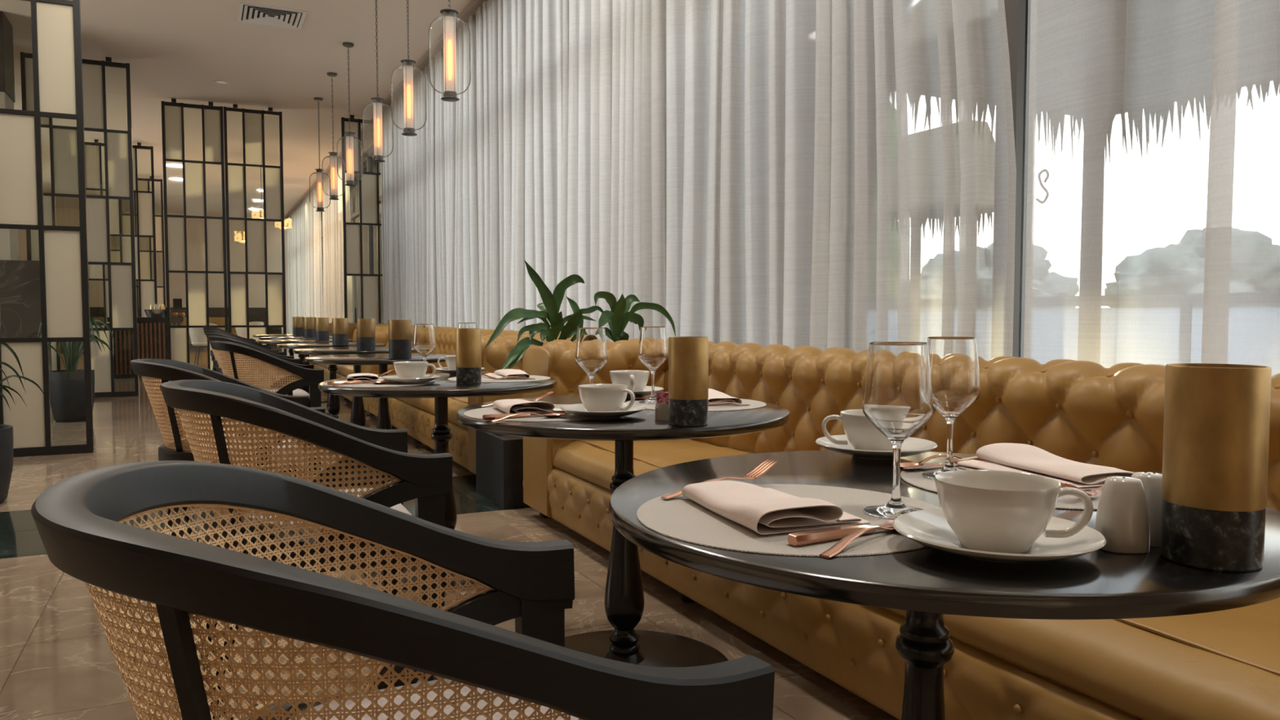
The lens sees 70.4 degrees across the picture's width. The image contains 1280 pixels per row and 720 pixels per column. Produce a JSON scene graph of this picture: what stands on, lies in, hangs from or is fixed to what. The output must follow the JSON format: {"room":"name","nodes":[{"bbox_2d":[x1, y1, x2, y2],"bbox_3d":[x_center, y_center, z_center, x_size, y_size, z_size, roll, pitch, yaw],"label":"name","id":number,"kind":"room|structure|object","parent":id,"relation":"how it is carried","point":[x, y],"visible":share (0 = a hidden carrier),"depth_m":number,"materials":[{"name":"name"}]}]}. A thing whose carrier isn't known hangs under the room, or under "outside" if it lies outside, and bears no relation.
{"room":"restaurant dining room","nodes":[
{"label":"restaurant dining room","id":0,"kind":"room"},
{"bbox_2d":[0,10,51,407],"bbox_3d":[-6.829,-1.500,9.352,1.140,4.050,0.540,-1,3,-26],"label":"pillar","id":1,"kind":"structure","parent":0,"point":[20,280],"depth_m":9.31,"materials":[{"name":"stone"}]},
{"bbox_2d":[48,369,94,422],"bbox_3d":[-5.321,0.335,8.507,0.370,0.470,0.370,-1,3,-26],"label":"pot","id":2,"kind":"object","parent":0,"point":[67,387],"depth_m":8.36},
{"bbox_2d":[17,208,288,333],"bbox_3d":[-14.425,-2.417,27.455,8.000,4.050,0.150,-1,3,-26],"label":"wall","id":3,"kind":"structure","parent":0,"point":[195,227],"depth_m":27.79,"materials":[{"name":"beige paint"}]},
{"bbox_2d":[89,306,281,346],"bbox_3d":[-14.686,-0.980,27.263,7.300,1.200,0.100,-1,3,-26],"label":"trim","id":4,"kind":"structure","parent":3,"relation":"attached to","point":[255,314],"depth_m":28.38,"materials":[{"name":"brown wood"}]},
{"bbox_2d":[0,0,471,217],"bbox_3d":[-6.558,-3.716,11.095,8.000,0.200,36.000,-1,3,-26],"label":"ceiling","id":5,"kind":"structure","parent":0,"point":[175,49],"depth_m":11.35,"materials":[{"name":"beige paint"}]},
{"bbox_2d":[237,1,306,29],"bbox_3d":[-3.769,-3.516,9.286,0.620,0.016,0.620,-1,3,-26],"label":"ceiling vent","id":6,"kind":"object","parent":5,"relation":"in","point":[248,12],"visible":1,"depth_m":9.27,"materials":[{"name":"white metal"}]},
{"bbox_2d":[309,97,330,211],"bbox_3d":[-4.552,-2.911,12.886,0.279,1.588,0.279,-1,3,-25],"label":"pendant lamp","id":7,"kind":"object","parent":5,"relation":"hanging from","point":[319,175],"visible":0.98,"depth_m":12.88,"materials":[{"name":"glass"}]},
{"bbox_2d":[321,71,345,199],"bbox_3d":[-3.908,-2.844,11.555,0.279,1.588,0.279,-1,3,-23],"label":"pendant lamp","id":8,"kind":"object","parent":5,"relation":"hanging from","point":[333,155],"visible":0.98,"depth_m":11.55,"materials":[{"name":"glass"}]},
{"bbox_2d":[337,41,363,186],"bbox_3d":[-3.294,-2.780,10.287,0.279,1.588,0.279,-1,3,-21],"label":"pendant lamp","id":9,"kind":"object","parent":5,"relation":"hanging from","point":[349,138],"visible":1,"depth_m":10.28,"materials":[{"name":"glass"}]},
{"bbox_2d":[362,0,393,162],"bbox_3d":[-2.506,-2.697,8.659,0.279,1.588,0.279,1,3,19],"label":"pendant lamp","id":10,"kind":"object","parent":5,"relation":"hanging from","point":[377,104],"visible":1,"depth_m":8.65,"materials":[{"name":"glass"}]},
{"bbox_2d":[284,0,488,218],"bbox_3d":[-4.024,-3.737,13.989,0.200,0.050,33.000,-1,3,-26],"label":"trim","id":11,"kind":"structure","parent":5,"relation":"attached to","point":[471,9],"depth_m":11.14,"materials":[{"name":"beige paint"}]},
{"bbox_2d":[286,186,323,333],"bbox_3d":[-9.241,-2.271,24.879,0.196,3.980,8.609,-1,3,-26],"label":"sheer curtain","id":12,"kind":"object","parent":11,"relation":"hanging from","point":[304,272],"visible":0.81,"depth_m":23.99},
{"bbox_2d":[322,159,352,323],"bbox_3d":[-6.334,-1.966,18.855,0.184,3.980,3.804,-1,3,-26],"label":"sheer curtain","id":13,"kind":"object","parent":11,"relation":"hanging from","point":[332,216],"visible":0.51,"depth_m":18.60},
{"bbox_2d":[380,0,500,329],"bbox_3d":[-2.630,-1.578,11.196,0.170,3.980,6.047,-1,3,-26],"label":"sheer curtain","id":14,"kind":"object","parent":11,"relation":"hanging from","point":[440,200],"visible":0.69,"depth_m":10.16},
{"bbox_2d":[497,0,1016,360],"bbox_3d":[-0.007,-1.304,5.787,0.186,3.980,5.949,-1,3,-26],"label":"sheer curtain","id":15,"kind":"object","parent":11,"relation":"hanging from","point":[824,175],"visible":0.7,"depth_m":4.53,"materials":[{"name":"fabric"}]},
{"bbox_2d":[1023,0,1279,376],"bbox_3d":[2.230,-1.071,1.186,0.232,3.980,4.131,-1,3,-26],"label":"sheer curtain","id":16,"kind":"object","parent":11,"relation":"hanging from","point":[1153,229],"visible":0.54,"depth_m":2.74,"materials":[{"name":"fabric"}]},
{"bbox_2d":[391,0,426,136],"bbox_3d":[-1.884,-2.632,7.374,0.279,1.588,0.279,-2,4,-39],"label":"pendant lamp","id":17,"kind":"object","parent":5,"relation":"hanging from","point":[408,65],"visible":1,"depth_m":7.37,"materials":[{"name":"glass"}]},
{"bbox_2d":[428,0,471,101],"bbox_3d":[-1.296,-2.571,6.160,0.279,1.588,0.279,-2,3,-30],"label":"pendant lamp","id":18,"kind":"object","parent":5,"relation":"hanging from","point":[450,94],"visible":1,"depth_m":6.16,"materials":[{"name":"glass"}]},
{"bbox_2d":[0,345,897,719],"bbox_3d":[-6.558,0.504,11.309,8.000,0.150,36.000,-1,3,-26],"label":"floor","id":19,"kind":"structure","parent":0,"point":[57,661],"depth_m":3.10,"materials":[{"name":"brown tile"}]},
{"bbox_2d":[0,341,47,503],"bbox_3d":[-3.504,0.332,4.720,0.600,0.860,0.681,0,3,1],"label":"potted palm","id":20,"kind":"object","parent":19,"relation":"on","point":[6,441],"visible":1,"depth_m":4.77,"materials":[{"name":"plant"}]},
{"bbox_2d":[0,424,13,503],"bbox_3d":[-3.519,0.560,4.753,0.400,0.400,0.400,-1,3,-26],"label":"pot","id":21,"kind":"object","parent":20,"relation":"on","point":[6,441],"depth_m":4.77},
{"bbox_2d":[0,0,93,457],"bbox_3d":[-4.449,-1.342,6.231,1.096,4.050,0.044,-1,3,-26],"label":"glass screen","id":22,"kind":"object","parent":19,"relation":"on","point":[56,39],"visible":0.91,"depth_m":6.38,"materials":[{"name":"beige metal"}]},
{"bbox_2d":[36,314,115,422],"bbox_3d":[-5.301,0.053,8.519,0.600,1.032,0.702,1,3,23],"label":"potted palm","id":23,"kind":"object","parent":19,"relation":"on","point":[67,386],"visible":0.59,"depth_m":8.39,"materials":[{"name":"ceramic"}]},
{"bbox_2d":[20,52,138,397],"bbox_3d":[-6.616,-1.571,10.753,1.096,4.050,0.044,-1,3,-26],"label":"glass screen","id":24,"kind":"object","parent":19,"relation":"on","point":[118,165],"visible":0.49,"depth_m":10.83,"materials":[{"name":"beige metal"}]},
{"bbox_2d":[84,139,157,328],"bbox_3d":[-9.219,-1.843,16.130,1.096,4.050,0.044,-1,3,-26],"label":"glass screen","id":25,"kind":"object","parent":19,"relation":"on","point":[145,202],"visible":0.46,"depth_m":16.15,"materials":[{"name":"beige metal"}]},
{"bbox_2d":[110,176,165,317],"bbox_3d":[-11.134,-2.043,20.087,1.096,4.050,0.044,-1,3,-26],"label":"glass screen","id":26,"kind":"object","parent":19,"relation":"on","point":[145,257],"visible":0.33,"depth_m":20.16,"materials":[{"name":"black metal"}]},
{"bbox_2d":[106,316,183,378],"bbox_3d":[-7.857,-0.208,14.481,1.050,0.950,0.500,-1,3,-26],"label":"counter","id":27,"kind":"object","parent":19,"relation":"on","point":[152,331],"depth_m":14.24,"materials":[{"name":"brown wood"}]},
{"bbox_2d":[106,316,183,321],"bbox_3d":[-7.857,-0.647,14.459,1.050,0.070,0.500,-1,3,-26],"label":"countertop","id":28,"kind":"structure","parent":27,"relation":"on","point":[140,318],"depth_m":14.33,"materials":[{"name":"brown wood"}]},
{"bbox_2d":[59,316,237,349],"bbox_3d":[-14.591,-0.812,26.730,5.400,0.917,0.845,-1,3,-26],"label":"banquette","id":29,"kind":"object","parent":19,"relation":"on","point":[220,321],"visible":0.08,"depth_m":27.66,"materials":[{"name":"leather"}]},
{"bbox_2d":[160,97,227,369],"bbox_3d":[-6.398,-1.689,13.077,0.792,4.050,0.044,-1,3,-26],"label":"glass screen","id":30,"kind":"object","parent":19,"relation":"on","point":[172,113],"visible":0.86,"depth_m":13.05,"materials":[{"name":"black metal"}]},
{"bbox_2d":[188,322,217,364],"bbox_3d":[-8.651,-0.330,18.006,0.577,0.842,0.520,-1,3,-16],"label":"shell chair","id":31,"kind":"object","parent":19,"relation":"on","point":[197,336],"visible":0.51,"depth_m":17.81,"materials":[{"name":"beige"}]},
{"bbox_2d":[129,358,324,631],"bbox_3d":[-1.394,0.420,3.083,0.570,0.849,0.529,-1,3,-26],"label":"armchair","id":32,"kind":"object","parent":19,"relation":"on","point":[177,447],"visible":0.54,"depth_m":2.88,"materials":[{"name":"black wood"}]},
{"bbox_2d":[195,437,301,458],"bbox_3d":[-1.357,0.300,3.095,0.366,0.048,0.410,-1,3,-26],"label":"seat cushion","id":33,"kind":"object","parent":32,"relation":"on","point":[289,441],"depth_m":2.97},
{"bbox_2d":[205,332,284,375],"bbox_3d":[-3.241,0.199,7.450,0.570,0.849,0.529,-1,3,-26],"label":"armchair","id":34,"kind":"object","parent":19,"relation":"on","point":[219,369],"visible":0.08,"depth_m":7.30,"materials":[{"name":"black wood"}]},
{"bbox_2d":[208,335,300,423],"bbox_3d":[-2.688,0.256,6.330,0.570,0.849,0.529,-1,3,-26],"label":"armchair","id":35,"kind":"object","parent":19,"relation":"on","point":[211,338],"visible":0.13,"depth_m":6.13,"materials":[{"name":"black wood"}]},
{"bbox_2d":[223,103,286,355],"bbox_3d":[-5.681,-1.706,13.423,0.792,4.050,0.044,-1,3,-26],"label":"glass screen","id":36,"kind":"object","parent":19,"relation":"on","point":[253,120],"visible":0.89,"depth_m":13.39,"materials":[{"name":"glass"}]},
{"bbox_2d":[209,340,324,430],"bbox_3d":[-2.122,0.315,5.161,0.570,0.849,0.529,-1,3,-26],"label":"armchair","id":37,"kind":"object","parent":19,"relation":"on","point":[305,377],"visible":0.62,"depth_m":4.96,"materials":[{"name":"black wood"}]},
{"bbox_2d":[265,388,309,399],"bbox_3d":[-2.085,0.195,5.173,0.366,0.048,0.410,-1,3,-26],"label":"seat cushion","id":38,"kind":"object","parent":37,"relation":"on","point":[303,392],"depth_m":5.08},
{"bbox_2d":[258,336,332,402],"bbox_3d":[-3.860,0.106,10.370,0.904,0.740,0.904,-1,3,-26],"label":"bistro table","id":39,"kind":"object","parent":19,"relation":"on","point":[300,356],"visible":0.22,"depth_m":10.14,"materials":[{"name":"wood"}]},
{"bbox_2d":[302,316,315,337],"bbox_3d":[-3.663,-0.362,10.053,0.130,0.226,0.130,-3,4,-43],"label":"candle holder","id":40,"kind":"object","parent":39,"relation":"on","point":[308,322],"visible":0.94,"depth_m":10.00,"materials":[{"name":"gold metal"}]},
{"bbox_2d":[257,338,353,414],"bbox_3d":[-3.345,0.169,9.122,0.904,0.740,0.904,-1,3,-26],"label":"bistro table","id":41,"kind":"object","parent":19,"relation":"on","point":[286,340],"visible":0.23,"depth_m":8.82,"materials":[{"name":"wood"}]},
{"bbox_2d":[315,317,328,341],"bbox_3d":[-3.093,-0.300,8.830,0.130,0.226,0.130,-2,3,-32],"label":"candle holder","id":42,"kind":"object","parent":41,"relation":"on","point":[322,324],"visible":1,"depth_m":8.78,"materials":[{"name":"gold metal"}]},
{"bbox_2d":[160,379,452,705],"bbox_3d":[-0.773,0.470,2.091,0.570,0.849,0.529,-1,3,-26],"label":"armchair","id":43,"kind":"object","parent":19,"relation":"on","point":[403,476],"visible":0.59,"depth_m":1.90,"materials":[{"name":"black wood"}]},
{"bbox_2d":[248,487,411,529],"bbox_3d":[-0.736,0.350,2.103,0.366,0.048,0.410,-1,3,-26],"label":"seat cushion","id":44,"kind":"object","parent":43,"relation":"on","point":[399,507],"depth_m":1.91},
{"bbox_2d":[276,342,386,427],"bbox_3d":[-2.685,0.229,7.943,0.904,0.740,0.904,-1,3,-26],"label":"bistro table","id":45,"kind":"object","parent":19,"relation":"on","point":[333,405],"visible":0.44,"depth_m":7.90,"materials":[{"name":"wood"}]},
{"bbox_2d":[332,318,348,345],"bbox_3d":[-2.485,-0.234,7.527,0.130,0.226,0.130,-1,3,-22],"label":"candle holder","id":46,"kind":"object","parent":45,"relation":"on","point":[340,326],"visible":1,"depth_m":7.47,"materials":[{"name":"gold metal"}]},
{"bbox_2d":[292,346,416,451],"bbox_3d":[-2.123,0.285,6.827,0.904,0.740,0.904,-1,3,-26],"label":"bistro table","id":47,"kind":"object","parent":19,"relation":"on","point":[357,416],"visible":0.34,"depth_m":6.76,"materials":[{"name":"wood"}]},
{"bbox_2d":[356,318,375,350],"bbox_3d":[-1.966,-0.183,6.513,0.130,0.226,0.130,-2,4,-35],"label":"candle holder","id":48,"kind":"object","parent":47,"relation":"on","point":[366,327],"visible":0.99,"depth_m":6.46,"materials":[{"name":"gold metal"}]},
{"bbox_2d":[341,115,382,323],"bbox_3d":[-4.206,-1.742,14.135,0.792,4.050,0.044,-1,3,-26],"label":"glass screen","id":49,"kind":"object","parent":19,"relation":"on","point":[369,203],"visible":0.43,"depth_m":14.06,"materials":[{"name":"black metal"}]},
{"bbox_2d":[310,322,414,411],"bbox_3d":[-3.461,-0.016,11.390,0.830,0.879,4.504,-1,3,-26],"label":"tufted sofa","id":50,"kind":"object","parent":19,"relation":"on","point":[343,371],"visible":0.1,"depth_m":11.38,"materials":[{"name":"leather"}]},
{"bbox_2d":[336,364,353,377],"bbox_3d":[-3.103,0.111,10.454,0.616,0.150,1.922,-1,3,-26],"label":"seat cushion","id":51,"kind":"object","parent":50,"relation":"on","point":[343,371],"depth_m":10.35,"materials":[{"name":"leather"}]},
{"bbox_2d":[304,353,451,485],"bbox_3d":[-1.572,0.348,5.574,0.904,0.740,0.904,-1,3,-26],"label":"bistro table","id":52,"kind":"object","parent":19,"relation":"on","point":[384,422],"visible":0.3,"depth_m":5.40,"materials":[{"name":"wood"}]},
{"bbox_2d":[388,320,411,359],"bbox_3d":[-1.401,-0.121,5.299,0.130,0.226,0.130,-1,3,-25],"label":"candle holder","id":53,"kind":"object","parent":52,"relation":"on","point":[399,331],"visible":1,"depth_m":5.25,"materials":[{"name":"gold metal"}]},
{"bbox_2d":[31,460,774,719],"bbox_3d":[-0.247,0.530,0.902,0.570,0.849,0.529,-1,3,-26],"label":"armchair","id":54,"kind":"object","parent":19,"relation":"on","point":[480,669],"visible":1,"depth_m":0.70,"materials":[{"name":"black wood"}]},
{"bbox_2d":[288,678,578,719],"bbox_3d":[-0.211,0.410,0.914,0.366,0.048,0.410,-1,3,-26],"label":"seat cushion","id":55,"kind":"object","parent":54,"relation":"on","point":[398,700],"depth_m":1.02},
{"bbox_2d":[318,373,556,590],"bbox_3d":[-0.778,0.450,3.567,0.904,0.740,0.904,-1,3,-26],"label":"bistro table","id":56,"kind":"object","parent":19,"relation":"on","point":[443,388],"visible":0.38,"depth_m":3.32,"materials":[{"name":"wood"}]},
{"bbox_2d":[322,380,435,387],"bbox_3d":[-0.982,0.086,3.423,0.410,0.002,0.410,-1,3,-26],"label":"placemat","id":57,"kind":"object","parent":56,"relation":"on","point":[388,384],"visible":0.44,"depth_m":3.31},
{"bbox_2d":[346,373,391,382],"bbox_3d":[-1.050,0.066,3.505,0.164,0.028,0.246,-1,3,-20],"label":"napkin","id":58,"kind":"object","parent":57,"relation":"on","point":[357,376],"visible":0.82,"depth_m":3.47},
{"bbox_2d":[381,374,440,383],"bbox_3d":[-0.858,0.075,3.403,0.216,0.026,0.216,-1,3,-26],"label":"saucer","id":59,"kind":"object","parent":57,"relation":"on","point":[396,379],"visible":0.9,"depth_m":3.34,"materials":[{"name":"white ceramic"}]},
{"bbox_2d":[393,361,435,378],"bbox_3d":[-0.853,0.045,3.396,0.128,0.074,0.142,-3,4,-44],"label":"coffee cup","id":60,"kind":"object","parent":59,"relation":"on","point":[404,370],"visible":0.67,"depth_m":3.36,"materials":[{"name":"white ceramic"}]},
{"bbox_2d":[413,324,435,381],"bbox_3d":[-0.837,-0.029,3.527,0.089,0.221,0.089,-1,3,-26],"label":"wine glass","id":61,"kind":"object","parent":57,"relation":"on","point":[424,338],"visible":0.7,"depth_m":3.49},
{"bbox_2d":[455,328,481,384],"bbox_3d":[-0.640,-0.015,3.388,0.094,0.206,0.094,0,3,5],"label":"candle holder","id":62,"kind":"object","parent":56,"relation":"on","point":[468,340],"visible":1,"depth_m":3.35,"materials":[{"name":"metal"}]},
{"bbox_2d":[447,375,551,382],"bbox_3d":[-0.565,0.074,3.655,0.410,0.002,0.410,-1,3,-26],"label":"placemat","id":63,"kind":"object","parent":56,"relation":"on","point":[536,377],"visible":0.45,"depth_m":3.56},
{"bbox_2d":[483,368,529,379],"bbox_3d":[-0.541,0.056,3.692,0.171,0.027,0.241,-1,3,-18],"label":"napkin","id":64,"kind":"object","parent":63,"relation":"on","point":[504,372],"visible":0.92,"depth_m":3.64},
{"bbox_2d":[360,326,576,474],"bbox_3d":[-1.459,0.194,7.253,0.830,0.880,4.304,-1,3,-26],"label":"tufted sofa","id":65,"kind":"object","parent":19,"relation":"on","point":[417,415],"visible":0.32,"depth_m":6.39,"materials":[{"name":"leather"}]},
{"bbox_2d":[387,373,431,404],"bbox_3d":[-1.919,0.235,8.008,0.616,0.151,1.822,-1,3,-26],"label":"seat cushion","id":66,"kind":"object","parent":65,"relation":"on","point":[394,401],"depth_m":7.46,"materials":[{"name":"leather"}]},
{"bbox_2d":[409,396,467,428],"bbox_3d":[-1.122,0.318,6.362,0.616,0.151,1.822,-1,3,-26],"label":"seat cushion","id":67,"kind":"object","parent":65,"relation":"on","point":[424,407],"depth_m":6.29,"materials":[{"name":"leather"}]},
{"bbox_2d":[475,430,529,509],"bbox_3d":[-0.488,0.568,5.042,0.720,0.355,0.520,-1,3,-26],"label":"planter","id":68,"kind":"object","parent":19,"relation":"on","point":[499,457],"visible":0.36,"depth_m":4.72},
{"bbox_2d":[483,259,603,369],"bbox_3d":[-0.468,-0.033,4.723,0.346,0.972,0.673,2,3,27],"label":"dracaena plant","id":69,"kind":"object","parent":68,"relation":"on","point":[549,308],"visible":0.92,"depth_m":4.74,"materials":[{"name":"green plant"}]},
{"bbox_2d":[594,291,675,342],"bbox_3d":[-0.031,0.036,4.926,0.434,0.815,0.218,0,3,-3],"label":"dracaena plant","id":70,"kind":"object","parent":68,"relation":"on","point":[619,317],"visible":0.77,"depth_m":4.88,"materials":[{"name":"green plant"}]},
{"bbox_2d":[457,394,790,667],"bbox_3d":[-0.044,0.503,2.520,0.904,0.740,0.904,-1,3,-26],"label":"bistro table","id":71,"kind":"object","parent":19,"relation":"on","point":[624,601],"visible":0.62,"depth_m":2.48,"materials":[{"name":"wood"}]},
{"bbox_2d":[463,404,593,422],"bbox_3d":[-0.257,0.138,2.396,0.410,0.002,0.410,-1,3,-26],"label":"placemat","id":72,"kind":"object","parent":71,"relation":"on","point":[477,413],"visible":0.34,"depth_m":2.28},
{"bbox_2d":[482,412,568,420],"bbox_3d":[-0.275,0.137,2.271,0.243,0.012,0.020,-2,3,-30],"label":"table knife","id":73,"kind":"object","parent":72,"relation":"on","point":[490,416],"visible":0.71,"depth_m":2.23,"materials":[{"name":"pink metal"}]},
{"bbox_2d":[493,399,565,414],"bbox_3d":[-0.293,0.117,2.413,0.170,0.035,0.242,-1,3,-23],"label":"napkin","id":74,"kind":"object","parent":72,"relation":"on","point":[508,406],"visible":0.96,"depth_m":2.35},
{"bbox_2d":[574,327,608,384],"bbox_3d":[-0.130,0.024,2.434,0.089,0.221,0.089,-1,3,-26],"label":"wine glass","id":75,"kind":"object","parent":72,"relation":"on","point":[591,349],"visible":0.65,"depth_m":2.40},
{"bbox_2d":[560,403,646,419],"bbox_3d":[-0.092,0.131,2.284,0.216,0.026,0.216,-1,3,-26],"label":"saucer","id":76,"kind":"object","parent":71,"relation":"on","point":[575,409],"visible":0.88,"depth_m":2.23,"materials":[{"name":"white ceramic"}]},
{"bbox_2d":[577,383,635,411],"bbox_3d":[-0.085,0.101,2.283,0.142,0.074,0.128,0,3,-2],"label":"coffee cup","id":77,"kind":"object","parent":76,"relation":"on","point":[593,397],"visible":0.78,"depth_m":2.24,"materials":[{"name":"white ceramic"}]},
{"bbox_2d":[626,386,663,397],"bbox_3d":[-0.033,0.102,2.859,0.216,0.026,0.216,-1,3,-26],"label":"saucer","id":78,"kind":"object","parent":71,"relation":"on","point":[647,390],"visible":0.41,"depth_m":2.80,"materials":[{"name":"white ceramic"}]},
{"bbox_2d":[609,369,649,391],"bbox_3d":[-0.028,0.072,2.852,0.128,0.074,0.142,-3,4,-44],"label":"coffee cup","id":79,"kind":"object","parent":78,"relation":"on","point":[636,380],"visible":0.66,"depth_m":2.81,"materials":[{"name":"white ceramic"}]},
{"bbox_2d":[655,402,668,420],"bbox_3d":[0.068,0.126,2.247,0.061,0.040,0.061,0,3,-1],"label":"sugar pot","id":80,"kind":"object","parent":71,"relation":"on","point":[661,410],"visible":0.5,"depth_m":2.22,"materials":[{"name":"white ceramic"}]},
{"bbox_2d":[668,336,708,426],"bbox_3d":[0.114,0.049,2.134,0.094,0.206,0.094,-1,3,-10],"label":"candle holder","id":81,"kind":"object","parent":71,"relation":"on","point":[688,356],"visible":1,"depth_m":2.10,"materials":[{"name":"gold stone"}]},
{"bbox_2d":[624,398,766,411],"bbox_3d":[0.159,0.126,2.628,0.410,0.002,0.410,-1,3,-26],"label":"placemat","id":82,"kind":"object","parent":71,"relation":"on","point":[754,404],"visible":0.29,"depth_m":2.55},
{"bbox_2d":[637,326,668,404],"bbox_3d":[0.038,0.013,2.646,0.089,0.221,0.089,-1,3,-26],"label":"wine glass","id":83,"kind":"object","parent":82,"relation":"on","point":[652,346],"visible":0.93,"depth_m":2.61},
{"bbox_2d":[707,388,742,405],"bbox_3d":[0.186,0.107,2.662,0.167,0.031,0.242,-1,3,-18],"label":"napkin","id":84,"kind":"object","parent":82,"relation":"on","point":[713,395],"visible":0.48,"depth_m":2.59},
{"bbox_2d":[522,338,1279,719],"bbox_3d":[0.797,0.429,2.593,0.830,0.880,4.630,-1,3,-26],"label":"tufted sofa","id":85,"kind":"object","parent":19,"relation":"on","point":[1224,664],"visible":0.42,"depth_m":2.27,"materials":[{"name":"leather"}]},
{"bbox_2d":[552,439,755,490],"bbox_3d":[0.332,0.470,3.357,0.616,0.150,2.127,-1,3,-26],"label":"seat cushion","id":86,"kind":"object","parent":85,"relation":"on","point":[586,464],"depth_m":3.84,"materials":[{"name":"leather"}]},
{"bbox_2d":[884,597,1279,719],"bbox_3d":[1.262,0.567,1.437,0.616,0.150,2.127,-1,3,-26],"label":"seat cushion","id":87,"kind":"object","parent":85,"relation":"on","point":[1224,664],"depth_m":1.64,"materials":[{"name":"leather"}]},
{"bbox_2d":[608,450,1279,719],"bbox_3d":[0.408,0.564,1.311,0.904,0.740,0.904,-1,3,-26],"label":"bistro table","id":88,"kind":"object","parent":19,"relation":"on","point":[928,584],"visible":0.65,"depth_m":0.94,"materials":[{"name":"wood"}]},
{"bbox_2d":[636,484,941,556],"bbox_3d":[0.200,0.200,1.176,0.410,0.002,0.410,-1,3,-26],"label":"placemat","id":89,"kind":"object","parent":88,"relation":"on","point":[680,517],"visible":0.5,"depth_m":1.10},
{"bbox_2d":[661,459,777,499],"bbox_3d":[0.118,0.173,1.324,0.216,0.028,0.024,-4,5,-38],"label":"fork","id":90,"kind":"object","parent":89,"relation":"on","point":[765,466],"visible":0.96,"depth_m":1.36,"materials":[{"name":"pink metal"}]},
{"bbox_2d":[681,480,870,534],"bbox_3d":[0.168,0.180,1.183,0.172,0.034,0.241,-1,3,-23],"label":"napkin","id":91,"kind":"object","parent":89,"relation":"on","point":[764,511],"visible":1,"depth_m":1.10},
{"bbox_2d":[787,523,893,546],"bbox_3d":[0.275,0.198,1.070,0.243,0.012,0.020,-2,3,-30],"label":"table knife","id":92,"kind":"object","parent":89,"relation":"on","point":[826,535],"visible":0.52,"depth_m":1.02,"materials":[{"name":"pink metal"}]},
{"bbox_2d":[819,520,897,558],"bbox_3d":[0.266,0.199,1.038,0.042,0.018,0.199,3,4,44],"label":"fork","id":93,"kind":"object","parent":89,"relation":"on","point":[842,544],"visible":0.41,"depth_m":1.00,"materials":[{"name":"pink metal"}]},
{"bbox_2d":[862,341,933,519],"bbox_3d":[0.333,0.088,1.174,0.089,0.221,0.089,-1,3,-26],"label":"wine glass","id":94,"kind":"object","parent":89,"relation":"on","point":[898,397],"visible":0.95,"depth_m":1.14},
{"bbox_2d":[815,434,937,459],"bbox_3d":[0.430,0.163,1.659,0.216,0.026,0.216,-1,3,-26],"label":"saucer","id":95,"kind":"object","parent":88,"relation":"on","point":[910,446],"visible":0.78,"depth_m":1.62,"materials":[{"name":"white ceramic"}]},
{"bbox_2d":[821,408,893,450],"bbox_3d":[0.425,0.133,1.663,0.128,0.074,0.142,-3,4,-41],"label":"coffee cup","id":96,"kind":"object","parent":95,"relation":"on","point":[861,433],"visible":0.65,"depth_m":1.62,"materials":[{"name":"white ceramic"}]},
{"bbox_2d":[892,508,1106,562],"bbox_3d":[0.387,0.197,0.991,0.216,0.026,0.216,-1,3,-26],"label":"saucer","id":97,"kind":"object","parent":88,"relation":"on","point":[930,528],"visible":0.67,"depth_m":0.98,"materials":[{"name":"white ceramic"}]},
{"bbox_2d":[934,469,1093,553],"bbox_3d":[0.392,0.167,0.983,0.128,0.074,0.142,-2,4,-38],"label":"coffee cup","id":98,"kind":"object","parent":97,"relation":"on","point":[996,511],"visible":0.98,"depth_m":0.95,"materials":[{"name":"white ceramic"}]},
{"bbox_2d":[900,460,1133,510],"bbox_3d":[0.617,0.188,1.408,0.410,0.002,0.410,-1,3,-26],"label":"placemat","id":99,"kind":"object","parent":88,"relation":"on","point":[915,477],"visible":0.14,"depth_m":1.37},
{"bbox_2d":[903,456,988,469],"bbox_3d":[0.536,0.174,1.540,0.243,0.012,0.020,-2,3,-29],"label":"table knife","id":100,"kind":"object","parent":99,"relation":"on","point":[975,458],"visible":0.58,"depth_m":1.52,"materials":[{"name":"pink metal"}]},
{"bbox_2d":[922,336,980,479],"bbox_3d":[0.492,0.074,1.437,0.089,0.221,0.089,-1,3,-26],"label":"wine glass","id":101,"kind":"object","parent":99,"relation":"on","point":[953,360],"visible":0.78,"depth_m":1.40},
{"bbox_2d":[957,443,1133,489],"bbox_3d":[0.644,0.166,1.443,0.166,0.035,0.243,-1,3,-18],"label":"napkin","id":102,"kind":"object","parent":99,"relation":"on","point":[1011,457],"visible":0.82,"depth_m":1.45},
{"bbox_2d":[1095,476,1151,554],"bbox_3d":[0.534,0.169,1.003,0.053,0.080,0.047,0,3,4],"label":"shaker","id":103,"kind":"object","parent":88,"relation":"on","point":[1122,515],"visible":0.94,"depth_m":0.98,"materials":[{"name":"white ceramic"}]},
{"bbox_2d":[1131,471,1162,547],"bbox_3d":[0.578,0.168,1.031,0.053,0.080,0.047,0,3,4],"label":"shaker","id":104,"kind":"object","parent":88,"relation":"on","point":[1152,482],"visible":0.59,"depth_m":1.01,"materials":[{"name":"white ceramic"}]},
{"bbox_2d":[1160,363,1271,572],"bbox_3d":[0.603,0.109,0.954,0.094,0.206,0.094,-1,3,-26],"label":"candle holder","id":105,"kind":"object","parent":88,"relation":"on","point":[1217,415],"visible":1,"depth_m":0.92,"materials":[{"name":"gold stone"}]},
{"bbox_3d":[4.143,-0.928,-1.934,0.100,4.050,3.000,-1,3,-26],"label":"wall","id":106,"kind":"structure","parent":0,"visible":0},
{"bbox_2d":[320,0,1031,357],"bbox_3d":[-3.691,-1.748,14.251,0.100,4.050,33.000,-1,3,-26],"label":"window","id":107,"kind":"structure","parent":106,"relation":"in","point":[1017,12],"depth_m":3.55,"materials":[{"name":"grey"}]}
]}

